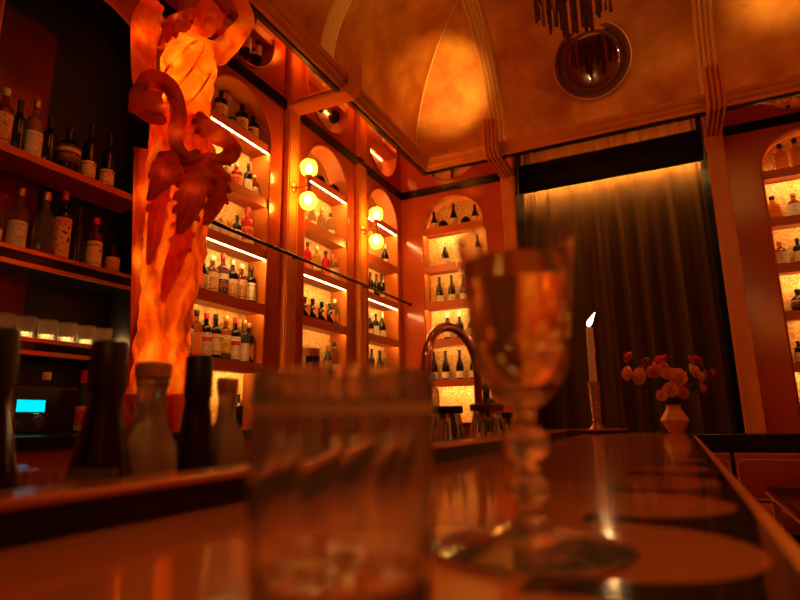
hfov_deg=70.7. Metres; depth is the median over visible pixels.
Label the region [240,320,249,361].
bottle
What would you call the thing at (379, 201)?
shelf niche
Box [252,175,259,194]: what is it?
bottle
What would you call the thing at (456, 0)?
trim
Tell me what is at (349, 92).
trim
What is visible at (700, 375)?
flower
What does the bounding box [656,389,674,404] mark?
flower
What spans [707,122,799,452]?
wall
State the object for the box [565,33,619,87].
mirror glass
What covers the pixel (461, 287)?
bottle
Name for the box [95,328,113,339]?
crystal tumbler
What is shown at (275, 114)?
wall
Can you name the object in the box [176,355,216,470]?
bottle
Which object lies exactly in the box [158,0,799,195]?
trim
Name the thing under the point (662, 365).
flower
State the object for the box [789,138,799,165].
bottle
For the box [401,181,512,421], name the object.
wall
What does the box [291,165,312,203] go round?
wall lamp
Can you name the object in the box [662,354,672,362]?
flower
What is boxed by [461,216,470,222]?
bottle
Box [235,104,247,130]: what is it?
bottle
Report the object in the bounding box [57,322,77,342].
crystal tumbler
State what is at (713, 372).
flower
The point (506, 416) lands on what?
jar
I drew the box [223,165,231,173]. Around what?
bottle
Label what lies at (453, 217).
bottle
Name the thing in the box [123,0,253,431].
statue
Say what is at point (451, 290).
bottle
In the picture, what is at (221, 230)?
bottle
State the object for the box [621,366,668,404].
flower
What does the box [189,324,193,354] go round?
bottle
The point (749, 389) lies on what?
pillar
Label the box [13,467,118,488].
tub
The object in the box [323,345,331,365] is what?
bottle
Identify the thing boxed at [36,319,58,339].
crystal tumbler
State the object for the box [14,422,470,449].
countertop
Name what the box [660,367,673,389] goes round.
flower
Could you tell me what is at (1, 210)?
bottle
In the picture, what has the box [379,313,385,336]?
bottle
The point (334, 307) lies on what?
bottle
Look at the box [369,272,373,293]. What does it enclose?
bottle
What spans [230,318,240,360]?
bottle
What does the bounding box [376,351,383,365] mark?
bottle
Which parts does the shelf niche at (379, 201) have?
panel, shelf, shelf, shelf, shelf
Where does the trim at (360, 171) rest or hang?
attached to the wall at (275, 114)
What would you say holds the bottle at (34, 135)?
on the shelf niche at (73, 57)
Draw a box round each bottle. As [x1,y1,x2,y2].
[0,87,13,144]
[0,194,3,240]
[0,326,21,489]
[5,188,28,247]
[10,100,26,149]
[24,99,44,156]
[30,191,54,254]
[32,372,51,432]
[41,116,56,162]
[52,191,72,258]
[54,126,81,172]
[68,206,85,262]
[68,340,131,476]
[70,370,87,432]
[80,123,97,178]
[84,217,103,266]
[99,134,115,185]
[104,245,119,271]
[126,361,177,475]
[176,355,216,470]
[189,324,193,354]
[192,310,202,354]
[199,261,208,288]
[201,313,211,355]
[207,256,218,291]
[210,219,217,230]
[211,314,221,357]
[212,378,245,465]
[213,90,227,117]
[217,253,228,294]
[218,217,225,233]
[220,315,231,358]
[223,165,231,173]
[226,221,232,236]
[228,260,237,296]
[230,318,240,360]
[231,163,241,184]
[232,215,241,239]
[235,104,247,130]
[235,394,242,426]
[237,264,247,299]
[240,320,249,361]
[241,207,253,244]
[243,163,252,189]
[246,323,253,361]
[247,266,255,301]
[248,116,258,138]
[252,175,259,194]
[302,348,305,365]
[303,296,309,316]
[304,242,311,268]
[307,206,315,223]
[310,299,317,318]
[312,246,320,271]
[316,174,325,182]
[317,207,326,229]
[318,301,326,320]
[321,251,329,275]
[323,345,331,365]
[327,213,334,233]
[327,303,334,322]
[330,184,338,191]
[330,254,335,278]
[330,342,338,365]
[331,299,338,324]
[334,259,338,279]
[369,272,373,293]
[369,313,373,333]
[369,349,374,365]
[373,314,378,334]
[374,274,379,295]
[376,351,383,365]
[379,273,384,297]
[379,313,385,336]
[381,244,388,262]
[383,353,387,365]
[430,212,437,227]
[431,351,437,379]
[431,362,439,419]
[436,277,443,301]
[438,220,447,226]
[441,242,448,263]
[442,351,449,378]
[444,312,451,338]
[448,275,455,299]
[450,204,457,224]
[456,311,463,337]
[456,350,463,378]
[460,283,464,298]
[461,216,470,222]
[470,362,472,377]
[471,204,478,220]
[482,383,495,402]
[768,196,781,217]
[774,144,788,168]
[775,241,789,263]
[786,193,799,215]
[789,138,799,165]
[790,289,799,310]
[793,238,799,261]
[794,341,799,362]
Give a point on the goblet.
(516, 275)
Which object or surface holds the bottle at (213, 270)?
on the shelf niche at (257, 152)
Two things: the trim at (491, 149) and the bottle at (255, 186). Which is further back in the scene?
the trim at (491, 149)
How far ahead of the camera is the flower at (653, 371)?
2.59 m
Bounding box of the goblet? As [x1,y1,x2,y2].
[434,220,639,575]
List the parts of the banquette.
rail, seat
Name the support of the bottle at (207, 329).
on the shelf niche at (257, 152)
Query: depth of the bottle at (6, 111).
2.83 m
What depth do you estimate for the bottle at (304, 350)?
4.96 m
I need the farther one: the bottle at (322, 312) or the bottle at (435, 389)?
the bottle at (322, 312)
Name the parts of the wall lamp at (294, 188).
wall plate, stem, bulb, bulb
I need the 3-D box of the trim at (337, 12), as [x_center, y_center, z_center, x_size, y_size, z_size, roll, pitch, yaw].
[-0.136,-2.600,4.809,1.200,1.360,0.170,-7,-13,25]
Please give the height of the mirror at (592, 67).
0.781 m
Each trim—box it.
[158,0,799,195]
[162,7,799,199]
[248,0,799,171]
[278,109,299,367]
[284,47,361,129]
[320,0,351,57]
[355,164,366,365]
[416,0,457,144]
[460,0,505,140]
[482,118,515,190]
[500,176,516,220]
[691,0,717,94]
[701,62,726,154]
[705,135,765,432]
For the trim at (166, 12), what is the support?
attached to the wall
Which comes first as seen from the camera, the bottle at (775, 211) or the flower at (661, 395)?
the flower at (661, 395)
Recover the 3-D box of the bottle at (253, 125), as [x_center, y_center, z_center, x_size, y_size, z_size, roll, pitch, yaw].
[-1.228,-1.413,4.700,0.105,0.244,0.106,-7,-13,25]
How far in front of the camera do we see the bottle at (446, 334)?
6.54 m
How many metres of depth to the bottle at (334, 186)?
5.75 m
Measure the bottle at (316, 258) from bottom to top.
0.290 m
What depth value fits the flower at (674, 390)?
2.54 m
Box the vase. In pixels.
[660,404,689,431]
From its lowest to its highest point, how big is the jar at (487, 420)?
0.125 m
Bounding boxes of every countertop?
[0,429,799,599]
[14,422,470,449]
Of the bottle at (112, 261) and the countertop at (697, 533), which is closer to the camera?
the countertop at (697, 533)
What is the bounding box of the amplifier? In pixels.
[12,386,76,432]
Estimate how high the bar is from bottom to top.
1.139 m
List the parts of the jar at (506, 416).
lid, glass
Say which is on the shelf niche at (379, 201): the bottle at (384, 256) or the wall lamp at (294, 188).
the bottle at (384, 256)
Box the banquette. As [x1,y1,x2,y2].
[691,433,799,546]
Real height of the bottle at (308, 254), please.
0.290 m
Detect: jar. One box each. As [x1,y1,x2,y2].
[434,406,465,441]
[469,403,505,438]
[501,412,512,429]
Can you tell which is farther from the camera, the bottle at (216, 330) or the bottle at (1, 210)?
the bottle at (216, 330)
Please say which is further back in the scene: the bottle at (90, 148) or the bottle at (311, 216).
the bottle at (311, 216)
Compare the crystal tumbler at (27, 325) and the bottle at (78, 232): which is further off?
the bottle at (78, 232)
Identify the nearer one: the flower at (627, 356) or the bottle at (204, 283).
the flower at (627, 356)
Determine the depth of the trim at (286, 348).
4.72 m
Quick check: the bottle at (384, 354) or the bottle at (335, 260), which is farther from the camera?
the bottle at (384, 354)
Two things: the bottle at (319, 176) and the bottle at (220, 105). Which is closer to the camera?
the bottle at (220, 105)
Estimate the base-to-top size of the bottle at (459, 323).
0.326 m
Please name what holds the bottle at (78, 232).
on the shelf niche at (73, 57)
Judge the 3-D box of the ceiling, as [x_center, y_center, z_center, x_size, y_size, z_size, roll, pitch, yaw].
[0.896,-3.200,1.847,5.680,1.450,8.480,-7,-13,25]
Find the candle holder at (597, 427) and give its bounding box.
[568,382,629,433]
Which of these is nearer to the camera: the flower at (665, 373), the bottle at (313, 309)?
the flower at (665, 373)
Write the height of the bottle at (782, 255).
0.240 m
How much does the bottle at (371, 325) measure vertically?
0.251 m
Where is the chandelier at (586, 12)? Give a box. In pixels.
[533,0,612,42]
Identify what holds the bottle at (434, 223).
on the shelf niche at (453, 391)
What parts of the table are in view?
leg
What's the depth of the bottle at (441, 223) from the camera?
6.81 m
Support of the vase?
on the countertop at (697, 533)
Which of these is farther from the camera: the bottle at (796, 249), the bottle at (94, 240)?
the bottle at (796, 249)
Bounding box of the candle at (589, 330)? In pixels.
[586,313,597,381]
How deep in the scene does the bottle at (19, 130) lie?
2.89 m
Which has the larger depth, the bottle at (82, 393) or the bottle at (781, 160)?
the bottle at (781, 160)
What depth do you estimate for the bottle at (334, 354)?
5.44 m
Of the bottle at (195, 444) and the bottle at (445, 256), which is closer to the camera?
the bottle at (195, 444)
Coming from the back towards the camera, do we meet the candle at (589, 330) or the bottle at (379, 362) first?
the bottle at (379, 362)
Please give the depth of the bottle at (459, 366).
6.40 m
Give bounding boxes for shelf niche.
[0,0,149,433]
[189,74,271,426]
[300,144,347,365]
[367,188,399,366]
[422,194,492,421]
[760,127,799,414]
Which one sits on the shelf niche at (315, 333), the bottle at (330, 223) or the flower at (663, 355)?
the bottle at (330, 223)
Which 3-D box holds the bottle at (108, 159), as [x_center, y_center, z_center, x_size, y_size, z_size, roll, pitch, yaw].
[-1.748,-0.825,3.380,0.078,0.361,0.077,8,-15,-35]
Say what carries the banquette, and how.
on the floor
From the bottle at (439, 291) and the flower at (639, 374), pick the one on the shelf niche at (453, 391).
the bottle at (439, 291)
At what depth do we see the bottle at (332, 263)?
5.58 m
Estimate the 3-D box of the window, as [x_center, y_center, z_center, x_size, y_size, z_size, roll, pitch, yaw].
[2.315,0.420,5.874,1.930,3.900,0.530,-7,-13,25]
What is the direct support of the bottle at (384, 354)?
on the shelf niche at (379, 201)
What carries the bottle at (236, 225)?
on the shelf niche at (257, 152)
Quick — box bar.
[14,422,470,470]
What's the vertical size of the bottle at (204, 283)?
0.311 m
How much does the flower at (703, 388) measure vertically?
0.214 m
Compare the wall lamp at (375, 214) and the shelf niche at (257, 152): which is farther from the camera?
the wall lamp at (375, 214)
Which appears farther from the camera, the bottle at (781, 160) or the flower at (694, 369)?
the bottle at (781, 160)
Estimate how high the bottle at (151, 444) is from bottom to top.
0.245 m
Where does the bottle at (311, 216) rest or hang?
on the shelf niche at (315, 333)
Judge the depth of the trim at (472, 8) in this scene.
6.13 m
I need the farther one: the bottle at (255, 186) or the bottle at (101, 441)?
the bottle at (255, 186)
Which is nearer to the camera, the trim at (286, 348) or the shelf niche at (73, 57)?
the shelf niche at (73, 57)
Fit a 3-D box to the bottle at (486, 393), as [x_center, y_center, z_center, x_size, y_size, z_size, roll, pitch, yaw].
[0.326,0.418,2.111,0.072,0.210,0.071,-7,-13,25]
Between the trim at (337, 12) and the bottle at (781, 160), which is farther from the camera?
the bottle at (781, 160)
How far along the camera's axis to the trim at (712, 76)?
5.07 m
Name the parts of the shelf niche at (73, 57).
copper panel, shelf, shelf, edge trim, shelf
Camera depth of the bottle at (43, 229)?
2.95 m
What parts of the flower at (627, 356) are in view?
stem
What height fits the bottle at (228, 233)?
0.165 m
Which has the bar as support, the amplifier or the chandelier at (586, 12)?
the amplifier
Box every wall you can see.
[0,0,403,433]
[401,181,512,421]
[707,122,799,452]
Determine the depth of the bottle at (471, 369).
6.33 m
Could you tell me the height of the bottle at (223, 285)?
0.335 m
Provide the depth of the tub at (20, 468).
0.56 m
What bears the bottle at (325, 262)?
on the shelf niche at (315, 333)
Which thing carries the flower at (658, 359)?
in the vase
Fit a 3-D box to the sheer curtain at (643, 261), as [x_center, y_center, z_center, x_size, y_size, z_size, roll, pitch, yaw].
[2.309,-0.058,5.996,1.865,2.880,0.140,-7,-13,25]
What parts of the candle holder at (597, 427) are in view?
stem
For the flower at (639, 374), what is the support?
in the vase
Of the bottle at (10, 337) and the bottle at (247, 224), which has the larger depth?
the bottle at (247, 224)
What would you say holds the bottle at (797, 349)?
on the shelf niche at (778, 183)
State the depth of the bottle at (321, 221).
5.50 m
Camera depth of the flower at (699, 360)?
2.63 m
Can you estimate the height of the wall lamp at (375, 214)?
0.446 m
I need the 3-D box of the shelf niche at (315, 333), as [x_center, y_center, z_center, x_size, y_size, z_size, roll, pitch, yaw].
[-0.771,-0.185,5.320,0.202,2.668,0.761,-7,-13,25]
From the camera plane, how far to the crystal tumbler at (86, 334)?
3.12 m
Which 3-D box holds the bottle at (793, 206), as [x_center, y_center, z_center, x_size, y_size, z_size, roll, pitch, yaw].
[3.697,-0.884,5.288,0.123,0.245,0.123,-7,-13,25]
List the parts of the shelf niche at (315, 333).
panel, shelf, shelf, shelf, shelf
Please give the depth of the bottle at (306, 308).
5.07 m
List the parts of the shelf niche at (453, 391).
shelf, shelf, shelf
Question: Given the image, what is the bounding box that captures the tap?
[421,322,482,402]
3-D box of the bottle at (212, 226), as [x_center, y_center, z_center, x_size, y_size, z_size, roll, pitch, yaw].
[-1.379,-0.555,4.166,0.069,0.170,0.070,-7,-13,25]
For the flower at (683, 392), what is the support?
in the vase
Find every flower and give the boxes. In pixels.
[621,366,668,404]
[623,351,668,403]
[632,367,670,404]
[641,357,668,399]
[646,364,671,404]
[653,355,667,382]
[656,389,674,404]
[659,362,671,400]
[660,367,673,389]
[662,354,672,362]
[662,382,678,404]
[668,368,687,401]
[674,386,689,403]
[675,363,699,403]
[676,371,704,403]
[677,369,711,403]
[678,368,716,403]
[678,382,707,401]
[686,355,696,377]
[689,355,701,379]
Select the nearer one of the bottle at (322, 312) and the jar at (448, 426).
the jar at (448, 426)
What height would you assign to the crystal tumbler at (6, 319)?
0.115 m
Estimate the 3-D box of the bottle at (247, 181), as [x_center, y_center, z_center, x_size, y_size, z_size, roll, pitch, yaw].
[-1.234,-0.976,4.579,0.071,0.280,0.072,-7,-13,25]
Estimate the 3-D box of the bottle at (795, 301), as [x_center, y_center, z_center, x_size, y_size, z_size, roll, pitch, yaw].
[3.634,0.004,5.137,0.127,0.210,0.127,-7,-13,25]
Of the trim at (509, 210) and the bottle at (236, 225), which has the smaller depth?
the bottle at (236, 225)
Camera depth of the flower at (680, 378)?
2.56 m
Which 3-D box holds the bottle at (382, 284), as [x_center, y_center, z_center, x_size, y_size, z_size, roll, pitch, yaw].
[-0.210,-0.146,6.563,0.077,0.331,0.078,-7,-13,25]
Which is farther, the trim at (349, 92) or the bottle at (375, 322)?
the bottle at (375, 322)
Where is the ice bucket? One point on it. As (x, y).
(312, 354)
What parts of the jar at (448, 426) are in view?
lid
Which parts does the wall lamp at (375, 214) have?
stem, bulb, bulb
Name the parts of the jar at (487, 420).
lid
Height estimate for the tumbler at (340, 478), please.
0.094 m
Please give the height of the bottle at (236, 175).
0.220 m
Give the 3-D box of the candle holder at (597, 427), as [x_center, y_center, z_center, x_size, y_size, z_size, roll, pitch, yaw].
[0.926,0.510,2.679,0.280,0.237,0.284,0,-12,-4]
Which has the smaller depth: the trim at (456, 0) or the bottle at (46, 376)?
the bottle at (46, 376)
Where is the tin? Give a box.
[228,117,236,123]
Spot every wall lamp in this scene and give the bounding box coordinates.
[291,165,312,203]
[362,211,378,243]
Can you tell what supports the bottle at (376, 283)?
on the shelf niche at (379, 201)
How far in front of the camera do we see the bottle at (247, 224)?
4.47 m
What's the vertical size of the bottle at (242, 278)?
0.305 m
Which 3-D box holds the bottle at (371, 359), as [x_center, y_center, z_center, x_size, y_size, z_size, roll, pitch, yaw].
[-0.307,0.695,6.150,0.076,0.326,0.075,-7,-13,25]
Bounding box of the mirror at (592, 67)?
[553,22,631,99]
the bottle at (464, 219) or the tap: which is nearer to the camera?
the tap
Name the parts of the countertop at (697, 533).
edge moulding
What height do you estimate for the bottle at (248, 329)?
0.315 m
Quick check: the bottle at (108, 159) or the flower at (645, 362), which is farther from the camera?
the bottle at (108, 159)
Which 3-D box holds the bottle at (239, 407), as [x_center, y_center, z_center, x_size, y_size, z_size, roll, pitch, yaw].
[-1.206,0.823,4.197,0.076,0.241,0.075,-7,-13,25]
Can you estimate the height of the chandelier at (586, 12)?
1.150 m
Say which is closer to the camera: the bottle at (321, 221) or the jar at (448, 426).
the jar at (448, 426)
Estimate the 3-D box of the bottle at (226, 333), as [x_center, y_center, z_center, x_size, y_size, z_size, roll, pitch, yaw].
[-1.288,0.282,4.154,0.089,0.335,0.090,-7,-13,25]
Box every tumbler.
[0,312,16,326]
[15,316,37,337]
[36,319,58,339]
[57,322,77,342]
[76,325,95,344]
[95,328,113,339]
[246,366,434,599]
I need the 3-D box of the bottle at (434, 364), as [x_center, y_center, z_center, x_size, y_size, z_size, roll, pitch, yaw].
[0.396,0.767,6.573,0.088,0.341,0.087,-7,-13,25]
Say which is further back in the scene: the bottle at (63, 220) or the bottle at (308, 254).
the bottle at (308, 254)
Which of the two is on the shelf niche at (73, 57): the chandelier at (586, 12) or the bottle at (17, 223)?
the bottle at (17, 223)
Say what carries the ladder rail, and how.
attached to the wall at (275, 114)
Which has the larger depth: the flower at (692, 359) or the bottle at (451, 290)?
the bottle at (451, 290)
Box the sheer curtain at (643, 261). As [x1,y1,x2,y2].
[523,162,736,433]
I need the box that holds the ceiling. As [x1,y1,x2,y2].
[278,0,799,156]
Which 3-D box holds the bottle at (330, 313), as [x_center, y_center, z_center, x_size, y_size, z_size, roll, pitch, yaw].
[-0.684,0.142,5.481,0.106,0.215,0.104,-7,-13,25]
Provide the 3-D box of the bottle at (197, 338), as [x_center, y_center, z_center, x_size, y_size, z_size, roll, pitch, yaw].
[-1.413,0.232,3.900,0.089,0.330,0.090,-7,-13,25]
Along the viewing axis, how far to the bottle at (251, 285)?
4.44 m
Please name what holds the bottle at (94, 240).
on the shelf niche at (73, 57)
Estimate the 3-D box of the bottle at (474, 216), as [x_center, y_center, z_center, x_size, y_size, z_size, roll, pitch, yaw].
[0.890,-1.017,6.696,0.092,0.236,0.091,-7,-13,25]
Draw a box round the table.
[765,487,799,530]
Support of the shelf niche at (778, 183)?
attached to the wall at (744, 152)
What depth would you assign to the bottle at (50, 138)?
3.03 m
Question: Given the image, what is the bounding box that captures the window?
[515,142,744,477]
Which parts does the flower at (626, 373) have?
stem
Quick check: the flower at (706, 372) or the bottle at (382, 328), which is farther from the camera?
the bottle at (382, 328)
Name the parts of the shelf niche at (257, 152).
panel, shelf, shelf, shelf, shelf, shelf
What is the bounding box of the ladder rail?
[211,220,411,305]
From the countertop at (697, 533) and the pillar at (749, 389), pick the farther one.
the pillar at (749, 389)
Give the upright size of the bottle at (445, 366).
0.336 m
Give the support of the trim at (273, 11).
attached to the ceiling
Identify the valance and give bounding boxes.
[519,145,703,194]
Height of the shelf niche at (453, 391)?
2.668 m
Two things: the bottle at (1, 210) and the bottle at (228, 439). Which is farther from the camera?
the bottle at (1, 210)
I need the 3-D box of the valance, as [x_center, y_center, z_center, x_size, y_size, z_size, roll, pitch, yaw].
[2.257,-1.412,6.201,1.910,0.172,0.035,-7,-13,25]
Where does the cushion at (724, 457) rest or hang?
on the banquette
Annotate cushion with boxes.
[712,452,733,475]
[733,452,799,501]
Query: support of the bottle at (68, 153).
on the shelf niche at (73, 57)
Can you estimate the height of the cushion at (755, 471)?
0.395 m
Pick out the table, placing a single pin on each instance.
(786, 498)
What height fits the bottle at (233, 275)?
0.310 m
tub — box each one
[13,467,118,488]
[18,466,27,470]
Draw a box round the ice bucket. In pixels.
[305,348,319,365]
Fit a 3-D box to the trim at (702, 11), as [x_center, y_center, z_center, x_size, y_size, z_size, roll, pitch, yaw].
[2.697,-2.611,4.965,0.170,1.360,1.200,-7,-13,25]
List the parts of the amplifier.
knob, knob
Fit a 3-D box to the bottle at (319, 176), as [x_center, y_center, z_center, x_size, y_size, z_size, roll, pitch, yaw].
[-0.794,-1.176,5.569,0.124,0.130,0.122,-7,-13,25]
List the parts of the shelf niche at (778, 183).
shelf, shelf, shelf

